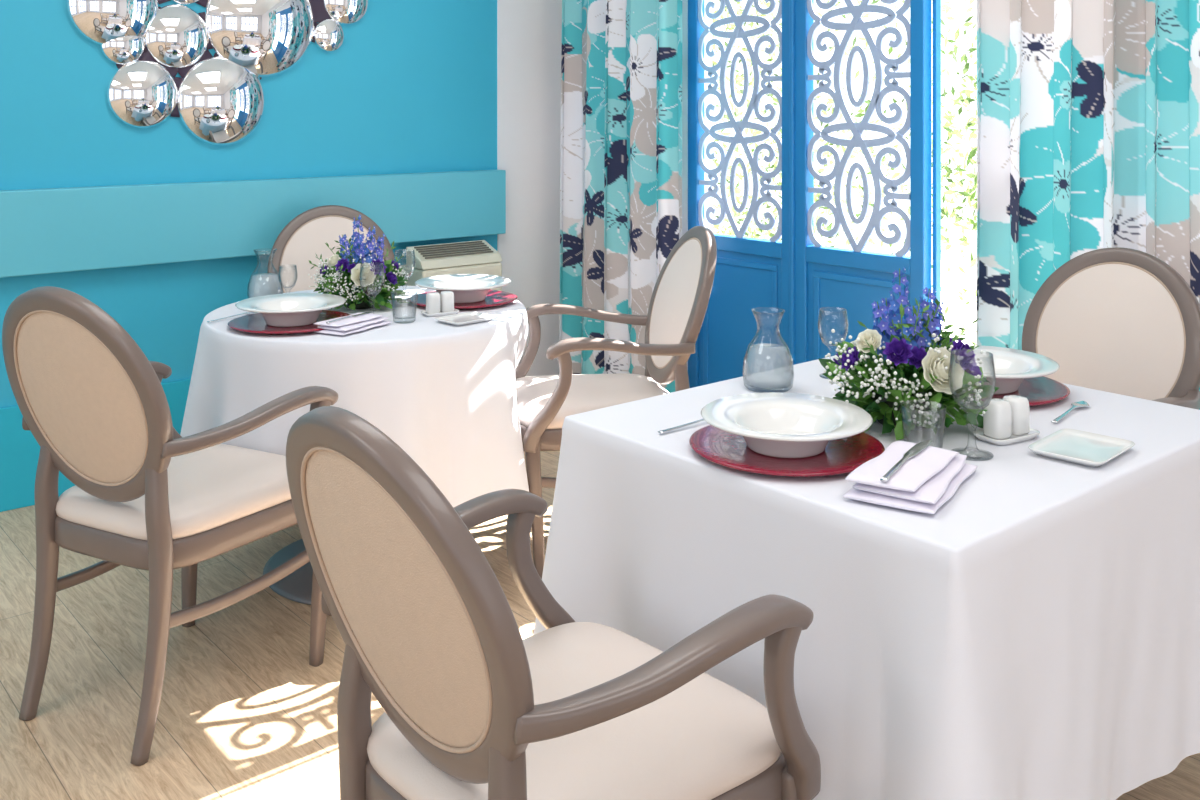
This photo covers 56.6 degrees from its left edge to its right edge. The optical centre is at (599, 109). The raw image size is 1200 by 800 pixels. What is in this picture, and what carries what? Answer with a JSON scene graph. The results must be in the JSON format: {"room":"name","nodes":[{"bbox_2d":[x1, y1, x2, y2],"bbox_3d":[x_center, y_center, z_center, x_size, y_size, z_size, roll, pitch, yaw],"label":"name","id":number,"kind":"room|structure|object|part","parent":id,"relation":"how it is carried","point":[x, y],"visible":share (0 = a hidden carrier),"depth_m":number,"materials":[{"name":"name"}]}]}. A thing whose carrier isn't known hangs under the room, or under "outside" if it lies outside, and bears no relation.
{"room":"restaurant dining room","nodes":[
{"label":"restaurant dining room","id":0,"kind":"room"},
{"bbox_2d":[0,0,561,407],"bbox_3d":[-2.590,-0.040,3.401,6.530,2.800,0.160,0,0,-40],"label":"wall","id":1,"kind":"structure","parent":0,"point":[411,86],"depth_m":4.54,"materials":[{"name":"teal paint"}]},
{"bbox_2d":[0,378,190,511],"bbox_3d":[-2.693,1.185,3.213,5.830,0.350,0.016,0,0,-40],"label":"baseboard","id":2,"kind":"structure","parent":1,"relation":"attached to","point":[19,449],"depth_m":3.80,"materials":[{"name":"teal paint"}]},
{"bbox_2d":[66,0,368,145],"bbox_3d":[-1.395,-0.337,4.254,1.176,0.947,0.096,0,0,-40],"label":"cluster","id":3,"kind":"object","parent":1,"relation":"attached to","point":[219,99],"visible":1,"depth_m":4.18,"materials":[{"name":"silver metal"}]},
{"bbox_2d":[66,0,158,44],"bbox_3d":[-1.732,-0.382,3.985,0.314,0.314,0.074,0,0,-40],"label":"convex mirror","id":4,"kind":"object","parent":3,"relation":"attached to","point":[102,22],"depth_m":3.97,"materials":[{"name":"silver metal"}]},
{"bbox_2d":[100,36,144,64],"bbox_3d":[-1.717,-0.240,4.015,0.152,0.152,0.047,0,0,-40],"label":"convex mirror","id":5,"kind":"object","parent":3,"relation":"on","point":[119,50],"depth_m":4.00,"materials":[{"name":"silver metal"}]},
{"bbox_2d":[106,60,177,127],"bbox_3d":[-1.658,-0.058,4.055,0.248,0.248,0.063,0,0,-40],"label":"convex mirror","id":6,"kind":"object","parent":3,"relation":"attached to","point":[140,93],"depth_m":4.04,"materials":[{"name":"silver metal"}]},
{"bbox_2d":[144,5,208,67],"bbox_3d":[-1.565,-0.274,4.134,0.236,0.236,0.061,0,0,-40],"label":"convex mirror","id":7,"kind":"object","parent":3,"relation":"on","point":[175,36],"depth_m":4.11,"materials":[{"name":"silver metal"}]},
{"bbox_2d":[171,0,198,4],"bbox_3d":[-1.546,-0.480,4.157,0.170,0.170,0.050,0,0,-40],"label":"convex mirror","id":8,"kind":"object","parent":3,"relation":"on","point":[184,2],"depth_m":4.16,"materials":[{"name":"silver metal"}]},
{"bbox_2d":[177,56,265,145],"bbox_3d":[-1.427,-0.034,4.239,0.342,0.342,0.079,0,0,-40],"label":"convex mirror","id":9,"kind":"object","parent":3,"relation":"attached to","point":[221,100],"depth_m":4.21,"materials":[{"name":"silver metal"}]},
{"bbox_2d":[204,0,314,76],"bbox_3d":[-1.303,-0.350,4.332,0.444,0.444,0.096,0,0,-40],"label":"convex mirror","id":10,"kind":"object","parent":3,"relation":"attached to","point":[247,38],"depth_m":4.28,"materials":[{"name":"silver metal"}]},
{"bbox_2d":[314,19,344,51],"bbox_3d":[-1.100,-0.304,4.538,0.132,0.132,0.043,0,0,-40],"label":"convex mirror","id":11,"kind":"object","parent":3,"relation":"attached to","point":[329,35],"depth_m":4.52,"materials":[{"name":"silver metal"}]},
{"bbox_2d":[323,0,368,24],"bbox_3d":[-1.038,-0.455,4.582,0.206,0.206,0.056,0,0,-40],"label":"convex mirror","id":12,"kind":"object","parent":3,"relation":"attached to","point":[335,12],"depth_m":4.56,"materials":[{"name":"silver metal"}]},
{"bbox_2d":[0,170,505,277],"bbox_3d":[-2.675,0.416,3.192,5.830,0.288,0.070,0,0,-40],"label":"trim","id":13,"kind":"structure","parent":1,"relation":"attached to","point":[68,229],"depth_m":4.17,"materials":[{"name":"teal paint"}]},
{"bbox_3d":[0.913,-1.140,3.879,0.027,0.027,3.550,0,0,-40],"label":"curtain rod","id":14,"kind":"object","parent":1,"relation":"attached to","visible":0},
{"bbox_2d":[560,0,681,392],"bbox_3d":[0.082,0.113,4.860,0.121,2.465,0.811,0,0,-40],"label":"curtain","id":15,"kind":"object","parent":14,"relation":"hanging from","point":[621,150],"visible":0.75,"depth_m":4.87,"materials":[{"name":"fabric"}]},
{"bbox_2d":[976,0,1199,409],"bbox_3d":[1.599,0.113,3.068,0.131,2.465,1.251,0,0,-40],"label":"curtain","id":16,"kind":"object","parent":14,"relation":"hanging from","point":[1088,111],"visible":0.54,"depth_m":3.28,"materials":[{"name":"fabric"}]},
{"bbox_2d":[0,451,1199,799],"bbox_3d":[-0.287,1.410,0.674,6.530,0.100,7.300,0,0,-40],"label":"floor","id":17,"kind":"structure","parent":0,"point":[244,713],"depth_m":2.63,"materials":[{"name":"brown wood"}]},
{"bbox_2d":[2,286,337,765],"bbox_3d":[-1.015,0.868,2.607,0.630,0.992,0.644,0,0,28],"label":"dining chair","id":18,"kind":"object","parent":17,"relation":"on","point":[145,495],"visible":0.9,"depth_m":2.43,"materials":[{"name":"beige wood"}]},
{"bbox_3d":[-1.264,1.042,2.516,0.055,0.644,0.088,0,0,28],"label":"leg","id":19,"kind":"part","parent":18,"relation":"part of","materials":[{"name":"beige wood"}]},
{"bbox_3d":[-1.123,0.618,2.402,0.398,0.410,0.144,0,0,28],"label":"panel","id":20,"kind":"part","parent":18,"relation":"part of","materials":[{"name":"beige fabric"}]},
{"bbox_3d":[-1.121,0.618,2.405,0.481,0.493,0.186,0,0,28],"label":"oval frame","id":21,"kind":"part","parent":18,"relation":"part of","materials":[{"name":"beige wood"}]},
{"bbox_3d":[-1.241,0.691,2.753,0.069,0.074,0.463,0,0,21],"label":"armrest","id":22,"kind":"part","parent":18,"relation":"part of","materials":[{"name":"beige wood"}]},
{"bbox_3d":[-0.949,1.042,2.349,0.055,0.644,0.088,0,0,28],"label":"leg","id":23,"kind":"part","parent":18,"relation":"part of","materials":[{"name":"beige wood"}]},
{"bbox_3d":[-1.137,0.831,2.955,0.149,0.300,0.049,0,0,-43],"label":"arm post","id":24,"kind":"part","parent":18,"relation":"part of","materials":[{"name":"beige wood"}]},
{"bbox_2d":[55,444,290,539],"bbox_3d":[-0.983,0.893,2.667,0.482,0.065,0.503,0,0,28],"label":"seat cushion","id":25,"kind":"object","parent":18,"relation":"on","point":[218,490],"depth_m":2.51,"materials":[{"name":"beige fabric"}]},
{"bbox_3d":[-0.983,0.956,2.667,0.484,0.064,0.506,0,0,28],"label":"seat rail","id":26,"kind":"part","parent":18,"relation":"part of","materials":[{"name":"beige wood"}]},
{"bbox_3d":[-1.088,1.150,2.959,0.047,0.421,0.056,0,0,28],"label":"leg","id":27,"kind":"part","parent":18,"relation":"part of","materials":[{"name":"beige wood"}]},
{"bbox_3d":[-0.766,0.691,2.502,0.069,0.074,0.463,0,0,35],"label":"armrest","id":28,"kind":"part","parent":18,"relation":"part of","materials":[{"name":"beige wood"}]},
{"bbox_3d":[-0.682,1.150,2.745,0.047,0.421,0.056,0,0,28],"label":"leg","id":29,"kind":"part","parent":18,"relation":"part of","materials":[{"name":"beige wood"}]},
{"bbox_3d":[-0.658,0.831,2.702,0.049,0.300,0.149,0,0,8],"label":"arm post","id":30,"kind":"part","parent":18,"relation":"part of","materials":[{"name":"beige wood"}]},
{"bbox_2d":[263,539,312,604],"bbox_3d":[-0.693,0.982,3.341,0.900,0.756,0.900,0,0,-40],"label":"round dining table","id":31,"kind":"object","parent":17,"relation":"on","point":[297,586],"visible":0.16,"depth_m":3.19,"materials":[{"name":"grey metal"}]},
{"bbox_2d":[180,286,528,507],"bbox_3d":[-0.727,0.865,3.328,1.020,0.530,0.998,0,0,-6],"label":"tablecloth","id":32,"kind":"object","parent":31,"relation":"on","point":[445,394],"visible":0.7,"depth_m":2.97,"materials":[{"name":"white fabric"}]},
{"bbox_2d":[207,312,255,321],"bbox_3d":[-1.054,0.594,3.208,0.035,0.006,0.185,0,0,30],"label":"fork","id":33,"kind":"object","parent":32,"relation":"on","point":[245,312],"visible":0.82,"depth_m":3.20,"materials":[{"name":"metal"}]},
{"bbox_2d":[228,310,349,333],"bbox_3d":[-0.859,0.592,3.103,0.338,0.014,0.338,0,0,-40],"label":"charger plate","id":34,"kind":"object","parent":32,"relation":"on","point":[252,323],"visible":0.46,"depth_m":3.05,"materials":[{"name":"paint"}]},
{"bbox_2d":[235,293,345,326],"bbox_3d":[-0.859,0.562,3.103,0.298,0.058,0.298,0,0,-40],"label":"plate","id":35,"kind":"object","parent":34,"relation":"on","point":[286,309],"visible":1,"depth_m":3.11,"materials":[{"name":"white ceramic"}]},
{"bbox_2d":[313,311,391,334],"bbox_3d":[-0.676,0.581,3.052,0.115,0.034,0.207,0,0,28],"label":"folded napkin","id":36,"kind":"object","parent":32,"relation":"on","point":[357,322],"visible":0.99,"depth_m":3.01,"materials":[{"name":"fabric"}]},
{"bbox_2d":[308,215,409,309],"bbox_3d":[-0.733,0.458,3.390,0.295,0.283,0.295,0,0,8],"label":"flower arrangement","id":37,"kind":"object","parent":32,"relation":"on","point":[341,278],"visible":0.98,"depth_m":3.34,"materials":[{"name":"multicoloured plant"}]},
{"bbox_2d":[391,293,417,322],"bbox_3d":[-0.553,0.556,3.151,0.077,0.085,0.077,0,0,-40],"label":"water tumbler","id":38,"kind":"object","parent":32,"relation":"on","point":[391,293],"visible":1,"depth_m":3.14,"materials":[{"name":"clear glass"}]},
{"bbox_2d":[421,308,459,316],"bbox_3d":[-0.469,0.594,3.268,0.108,0.010,0.065,0,0,-30],"label":"tray","id":39,"kind":"object","parent":32,"relation":"on","point":[455,311],"visible":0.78,"depth_m":3.24,"materials":[{"name":"white ceramic"}]},
{"bbox_2d":[426,292,439,313],"bbox_3d":[-0.488,0.563,3.257,0.039,0.058,0.039,0,0,-30],"label":"shaker","id":40,"kind":"object","parent":39,"relation":"on","point":[432,299],"visible":1,"depth_m":3.24,"materials":[{"name":"white ceramic"}]},
{"bbox_2d":[440,291,453,311],"bbox_3d":[-0.450,0.563,3.279,0.039,0.058,0.039,0,0,-30],"label":"shaker","id":41,"kind":"object","parent":39,"relation":"on","point":[446,298],"visible":1,"depth_m":3.26,"materials":[{"name":"white ceramic"}]},
{"bbox_2d":[408,290,516,308],"bbox_3d":[-0.427,0.592,3.474,0.338,0.014,0.338,0,0,-40],"label":"charger plate","id":42,"kind":"object","parent":32,"relation":"on","point":[494,297],"visible":0.48,"depth_m":3.44,"materials":[{"name":"paint"}]},
{"bbox_2d":[415,274,510,302],"bbox_3d":[-0.427,0.562,3.474,0.298,0.058,0.298,0,0,-40],"label":"plate","id":43,"kind":"object","parent":42,"relation":"on","point":[466,288],"visible":0.93,"depth_m":3.50,"materials":[{"name":"white ceramic"}]},
{"bbox_2d":[434,312,494,325],"bbox_3d":[-0.383,0.593,3.158,0.112,0.012,0.148,0,0,45],"label":"butter dish","id":44,"kind":"object","parent":32,"relation":"on","point":[466,318],"visible":1,"depth_m":3.16,"materials":[{"name":"white ceramic"}]},
{"bbox_2d":[267,205,394,294],"bbox_3d":[-0.951,0.868,4.072,0.630,0.992,0.644,0,0,-20],"label":"dining chair","id":45,"kind":"object","parent":17,"relation":"on","point":[305,237],"visible":0.18,"depth_m":4.26,"materials":[{"name":"beige fabric"}]},
{"bbox_2d":[281,217,376,292],"bbox_3d":[-1.027,0.617,4.279,0.398,0.412,0.150,0,0,-20],"label":"cushion","id":46,"kind":"object","parent":45,"relation":"on","point":[303,238],"depth_m":4.26,"materials":[{"name":"beige fabric"}]},
{"bbox_2d":[399,240,501,290],"bbox_3d":[-0.642,0.968,4.791,0.400,0.784,0.210,0,0,-40],"label":"radiator","id":47,"kind":"object","parent":17,"relation":"on","point":[469,257],"visible":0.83,"depth_m":4.72,"materials":[{"name":"beige metal"}]},
{"bbox_2d":[286,406,820,799],"bbox_3d":[-0.097,0.868,1.578,0.644,0.992,0.630,0,0,-42],"label":"dining chair","id":48,"kind":"object","parent":17,"relation":"on","point":[474,709],"visible":1,"depth_m":1.46,"materials":[{"name":"beige fabric"}]},
{"bbox_3d":[-0.362,1.042,1.578,0.088,0.644,0.055,0,0,-42],"label":"leg","id":49,"kind":"part","parent":48,"relation":"part of","materials":[{"name":"beige wood"}]},
{"bbox_3d":[-0.268,0.618,1.423,0.144,0.410,0.398,0,0,-42],"label":"panel","id":50,"kind":"part","parent":48,"relation":"part of","materials":[{"name":"beige fabric"}]},
{"bbox_3d":[-0.266,0.618,1.425,0.186,0.493,0.481,0,0,-42],"label":"oval frame","id":51,"kind":"part","parent":48,"relation":"part of","materials":[{"name":"beige wood"}]},
{"bbox_3d":[-0.260,0.691,1.793,0.069,0.074,0.463,0,0,41],"label":"armrest","id":52,"kind":"part","parent":48,"relation":"part of","materials":[{"name":"beige wood"}]},
{"bbox_3d":[-0.123,1.042,1.313,0.088,0.644,0.055,0,0,-42],"label":"leg","id":53,"kind":"part","parent":48,"relation":"part of","materials":[{"name":"beige wood"}]},
{"bbox_3d":[-0.092,0.831,1.947,0.149,0.300,0.049,0,0,-23],"label":"arm post","id":54,"kind":"part","parent":48,"relation":"part of","materials":[{"name":"beige wood"}]},
{"bbox_2d":[367,622,781,799],"bbox_3d":[-0.046,0.893,1.623,0.503,0.065,0.482,0,0,-42],"label":"seat cushion","id":55,"kind":"object","parent":48,"relation":"on","point":[705,739],"depth_m":1.54,"materials":[{"name":"beige fabric"}]},
{"bbox_3d":[-0.046,0.956,1.623,0.506,0.064,0.484,0,0,-42],"label":"seat rail","id":56,"kind":"part","parent":48,"relation":"part of","materials":[{"name":"beige wood"}]},
{"bbox_3d":[0.101,0.691,1.395,0.463,0.074,0.069,0,0,-35],"label":"armrest","id":57,"kind":"part","parent":48,"relation":"part of","materials":[{"name":"beige wood"}]},
{"bbox_3d":[0.263,1.150,1.594,0.056,0.421,0.047,0,0,-42],"label":"leg","id":58,"kind":"part","parent":48,"relation":"part of","materials":[{"name":"beige wood"}]},
{"bbox_3d":[0.271,0.831,1.546,0.049,0.300,0.149,0,0,28],"label":"arm post","id":59,"kind":"part","parent":48,"relation":"part of","materials":[{"name":"beige wood"}]},
{"bbox_2d":[516,226,716,578],"bbox_3d":[0.036,0.868,3.502,0.644,0.992,0.630,0,0,-12],"label":"dining chair","id":60,"kind":"object","parent":17,"relation":"on","point":[680,297],"visible":0.77,"depth_m":3.39,"materials":[{"name":"beige wood"}]},
{"bbox_3d":[-0.267,0.831,3.713,0.149,0.300,0.049,0,0,-32],"label":"arm post","id":61,"kind":"part","parent":60,"relation":"part of","materials":[{"name":"beige wood"}]},
{"bbox_3d":[-0.187,1.150,3.219,0.056,0.421,0.047,0,0,-12],"label":"leg","id":62,"kind":"part","parent":60,"relation":"part of","materials":[{"name":"beige wood"}]},
{"bbox_3d":[-0.031,0.956,3.487,0.506,0.064,0.484,0,0,-12],"label":"seat rail","id":63,"kind":"part","parent":60,"relation":"part of","materials":[{"name":"beige wood"}]},
{"bbox_3d":[-0.152,0.831,3.185,0.149,0.300,0.049,0,0,7],"label":"arm post","id":64,"kind":"part","parent":60,"relation":"part of","materials":[{"name":"beige wood"}]},
{"bbox_3d":[-0.044,0.691,3.760,0.463,0.074,0.069,0,0,-5],"label":"armrest","id":65,"kind":"part","parent":60,"relation":"part of","materials":[{"name":"beige wood"}]},
{"bbox_2d":[516,373,668,428],"bbox_3d":[-0.031,0.893,3.487,0.503,0.065,0.482,0,0,-12],"label":"seat cushion","id":66,"kind":"object","parent":60,"relation":"on","point":[587,392],"depth_m":3.42,"materials":[{"name":"beige fabric"}]},
{"bbox_3d":[0.069,0.691,3.234,0.463,0.074,0.069,0,0,-19],"label":"armrest","id":67,"kind":"part","parent":60,"relation":"part of","materials":[{"name":"beige wood"}]},
{"bbox_3d":[0.191,1.042,3.718,0.088,0.644,0.055,0,0,-12],"label":"leg","id":68,"kind":"part","parent":60,"relation":"part of","materials":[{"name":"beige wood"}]},
{"bbox_2d":[650,239,700,366],"bbox_3d":[0.252,0.617,3.549,0.150,0.412,0.398,0,0,-12],"label":"cushion","id":69,"kind":"object","parent":60,"relation":"on","point":[678,285],"depth_m":3.52,"materials":[{"name":"beige fabric"}]},
{"bbox_3d":[0.259,0.618,3.550,0.186,0.493,0.481,0,0,-12],"label":"oval frame","id":70,"kind":"part","parent":60,"relation":"part of","materials":[{"name":"beige wood"}]},
{"bbox_3d":[0.266,1.042,3.369,0.088,0.644,0.055,0,0,-12],"label":"leg","id":71,"kind":"part","parent":60,"relation":"part of","materials":[{"name":"beige wood"}]},
{"bbox_2d":[1022,247,1199,409],"bbox_3d":[1.187,0.868,2.815,0.644,0.992,0.630,0,0,-40],"label":"dining chair","id":72,"kind":"object","parent":17,"relation":"on","point":[1118,320],"visible":0.26,"depth_m":2.93,"materials":[{"name":"beige fabric"}]},
{"bbox_2d":[1037,264,1183,399],"bbox_3d":[1.357,0.617,2.958,0.150,0.412,0.398,0,0,-40],"label":"cushion","id":73,"kind":"object","parent":72,"relation":"on","point":[1113,328],"depth_m":2.94,"materials":[{"name":"beige fabric"}]},
{"bbox_3d":[1.343,0.691,2.594,0.069,0.074,0.463,0,0,43],"label":"armrest","id":74,"kind":"part","parent":72,"relation":"part of","materials":[{"name":"beige wood"}]},
{"bbox_2d":[682,0,711,369],"bbox_3d":[2.199,-0.040,2.674,0.150,2.800,7.150,0,0,-40],"label":"wall","id":75,"kind":"structure","parent":0,"point":[708,60],"depth_m":4.74,"materials":[{"name":"white paint"}]},
{"bbox_2d":[688,0,788,387],"bbox_3d":[0.572,0.190,4.500,0.050,2.320,0.570,0,0,-40],"label":"door","id":76,"kind":"structure","parent":75,"relation":"in","point":[736,290],"depth_m":4.49,"materials":[{"name":"blue paint"}]},
{"bbox_2d":[698,0,781,241],"bbox_3d":[0.562,-0.122,4.492,0.013,1.294,0.469,0,0,-40],"label":"lattice","id":77,"kind":"object","parent":76,"relation":"attached to","point":[739,31],"visible":0.98,"depth_m":4.48,"materials":[{"name":"paint"}]},
{"bbox_3d":[0.574,0.902,4.502,0.025,0.655,0.460,0,0,-40],"label":"panel","id":78,"kind":"part","parent":76,"relation":"part of","materials":[{"name":"blue paint"}]},
{"bbox_2d":[703,257,777,384],"bbox_3d":[0.563,0.902,4.493,0.012,0.595,0.400,0,0,-40],"label":"door frame","id":79,"kind":"structure","parent":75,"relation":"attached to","point":[774,268],"depth_m":4.41,"materials":[{"name":"blue paint"}]},
{"bbox_2d":[789,0,794,365],"bbox_3d":[0.740,0.190,4.263,0.030,2.320,0.020,0,0,-40],"label":"door frame","id":80,"kind":"structure","parent":75,"relation":"attached to","point":[791,2],"depth_m":4.25,"materials":[{"name":"blue paint"}]},
{"bbox_2d":[814,270,904,359],"bbox_3d":[0.937,0.902,4.050,0.012,0.595,0.400,0,0,-40],"label":"door frame","id":81,"kind":"structure","parent":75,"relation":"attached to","point":[817,274],"depth_m":4.16,"materials":[{"name":"blue paint"}]},
{"bbox_2d":[795,0,930,363],"bbox_3d":[0.946,0.190,4.057,0.050,2.320,0.570,0,0,-40],"label":"door","id":82,"kind":"structure","parent":75,"relation":"in","point":[836,297],"depth_m":4.08,"materials":[{"name":"blue paint"}]},
{"bbox_2d":[807,0,909,256],"bbox_3d":[0.936,-0.122,4.049,0.013,1.294,0.469,0,0,-40],"label":"lattice","id":83,"kind":"object","parent":82,"relation":"attached to","point":[857,129],"visible":1,"depth_m":4.04,"materials":[{"name":"paint"}]},
{"bbox_3d":[0.948,0.902,4.059,0.025,0.655,0.460,0,0,-40],"label":"panel","id":84,"kind":"part","parent":82,"relation":"part of","materials":[{"name":"blue paint"}]},
{"bbox_2d":[933,0,940,329],"bbox_3d":[1.607,0.185,3.352,0.060,2.350,1.350,0,0,-40],"label":"window","id":85,"kind":"structure","parent":75,"relation":"in","point":[936,3],"depth_m":3.85,"materials":[{"name":"blue paint"}]},
{"label":"outside","id":86,"kind":"structure","parent":0,"visible":0},
{"bbox_2d":[931,259,976,344],"bbox_3d":[3.159,1.430,5.939,5.510,0.100,13.000,0,0,-40],"label":"ground","id":87,"kind":"structure","parent":86,"point":[957,314],"depth_m":8.20,"materials":[{"name":"stone"}]},
{"bbox_2d":[712,0,976,344],"bbox_3d":[1.408,0.308,6.159,0.975,2.174,5.654,0,0,-40],"label":"outdoor background","id":88,"kind":"object","parent":87,"relation":"on","point":[738,79],"visible":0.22,"depth_m":6.07,"materials":[{"name":"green plant"}]},
{"bbox_3d":[0.592,0.982,2.175,0.986,0.756,0.846,0,0,-40],"label":"dining table","id":89,"kind":"object","parent":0,"visible":0},
{"bbox_2d":[533,356,1199,799],"bbox_3d":[0.592,0.905,2.175,1.190,0.610,1.050,0,0,-40],"label":"tablecloth","id":90,"kind":"object","parent":89,"relation":"on","point":[1034,635],"visible":0.75,"depth_m":1.76,"materials":[{"name":"white fabric"}]},
{"bbox_2d":[657,419,703,432],"bbox_3d":[0.180,0.594,2.115,0.185,0.006,0.035,0,0,-40],"label":"spoon","id":91,"kind":"object","parent":90,"relation":"on","point":[700,420],"visible":0.37,"depth_m":2.09,"materials":[{"name":"metal"}]},
{"bbox_2d":[742,307,793,392],"bbox_3d":[0.362,0.515,2.400,0.110,0.168,0.110,0,0,-40],"label":"glass carafe","id":92,"kind":"object","parent":90,"relation":"on","point":[773,307],"visible":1,"depth_m":2.38,"materials":[{"name":"glass"}]},
{"bbox_2d":[689,425,884,476],"bbox_3d":[0.326,0.592,1.957,0.338,0.014,0.338,0,0,-40],"label":"charger plate","id":93,"kind":"object","parent":90,"relation":"on","point":[844,455],"visible":0.48,"depth_m":1.90,"materials":[{"name":"paint"}]},
{"bbox_2d":[701,392,872,457],"bbox_3d":[0.326,0.562,1.957,0.298,0.058,0.298,0,0,-40],"label":"bowl","id":94,"kind":"object","parent":93,"relation":"on","point":[772,424],"visible":1,"depth_m":1.99,"materials":[{"name":"white ceramic"}]},
{"bbox_2d":[818,267,998,439],"bbox_3d":[0.586,0.447,2.139,0.328,0.303,0.348,0,0,9],"label":"flower arrangement","id":95,"kind":"object","parent":90,"relation":"on","point":[895,361],"visible":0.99,"depth_m":2.06,"materials":[{"name":"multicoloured plant"}]},
{"bbox_2d":[843,440,977,513],"bbox_3d":[0.500,0.577,1.781,0.146,0.043,0.263,0,0,32],"label":"folded napkin","id":96,"kind":"object","parent":90,"relation":"on","point":[920,477],"visible":1,"depth_m":1.72,"materials":[{"name":"fabric"}]},
{"bbox_2d":[901,401,945,447],"bbox_3d":[0.562,0.556,1.938,0.077,0.085,0.077,0,0,-40],"label":"water tumbler","id":97,"kind":"object","parent":90,"relation":"on","point":[902,409],"visible":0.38,"depth_m":1.93,"materials":[{"name":"clear glass"}]},
{"bbox_2d":[948,351,995,459],"bbox_3d":[0.646,0.511,1.935,0.079,0.176,0.079,0,0,-40],"label":"wine glass","id":98,"kind":"object","parent":90,"relation":"on","point":[951,351],"visible":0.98,"depth_m":1.93,"materials":[{"name":"clear glass"}]},
{"bbox_2d":[973,428,1039,444],"bbox_3d":[0.742,0.593,2.035,0.120,0.012,0.072,0,0,-30],"label":"tray","id":99,"kind":"object","parent":90,"relation":"on","point":[1033,433],"visible":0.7,"depth_m":2.01,"materials":[{"name":"white ceramic"}]},
{"bbox_2d":[983,398,1011,438],"bbox_3d":[0.722,0.559,2.023,0.043,0.065,0.043,0,0,-30],"label":"shaker","id":100,"kind":"object","parent":99,"relation":"on","point":[997,420],"visible":0.98,"depth_m":2.01,"materials":[{"name":"white ceramic"}]},
{"bbox_2d":[1002,395,1029,434],"bbox_3d":[0.763,0.559,2.047,0.043,0.065,0.043,0,0,-30],"label":"shaker","id":101,"kind":"object","parent":99,"relation":"on","point":[1020,407],"visible":0.8,"depth_m":2.03,"materials":[{"name":"white ceramic"}]},
{"bbox_2d":[953,376,1069,405],"bbox_3d":[0.822,0.592,2.382,0.338,0.014,0.338,0,0,-40],"label":"charger plate","id":102,"kind":"object","parent":90,"relation":"on","point":[1042,390],"visible":0.18,"depth_m":2.33,"materials":[{"name":"paint"}]},
{"bbox_2d":[969,345,1059,393],"bbox_3d":[0.822,0.562,2.382,0.298,0.058,0.298,0,0,-40],"label":"plate","id":103,"kind":"object","parent":102,"relation":"on","point":[1012,366],"visible":0.48,"depth_m":2.40,"materials":[{"name":"white ceramic"}]},
{"bbox_2d":[1051,401,1089,422],"bbox_3d":[0.925,0.594,2.195,0.035,0.006,0.185,0,0,40],"label":"spoon","id":104,"kind":"object","parent":90,"relation":"on","point":[1080,403],"visible":1,"depth_m":2.21,"materials":[{"name":"metal"}]},
{"bbox_2d":[1028,429,1134,466],"bbox_3d":[0.842,0.592,1.948,0.130,0.014,0.172,0,0,45],"label":"butter dish","id":105,"kind":"object","parent":90,"relation":"on","point":[1080,447],"visible":1,"depth_m":1.96,"materials":[{"name":"white ceramic"}]}
]}

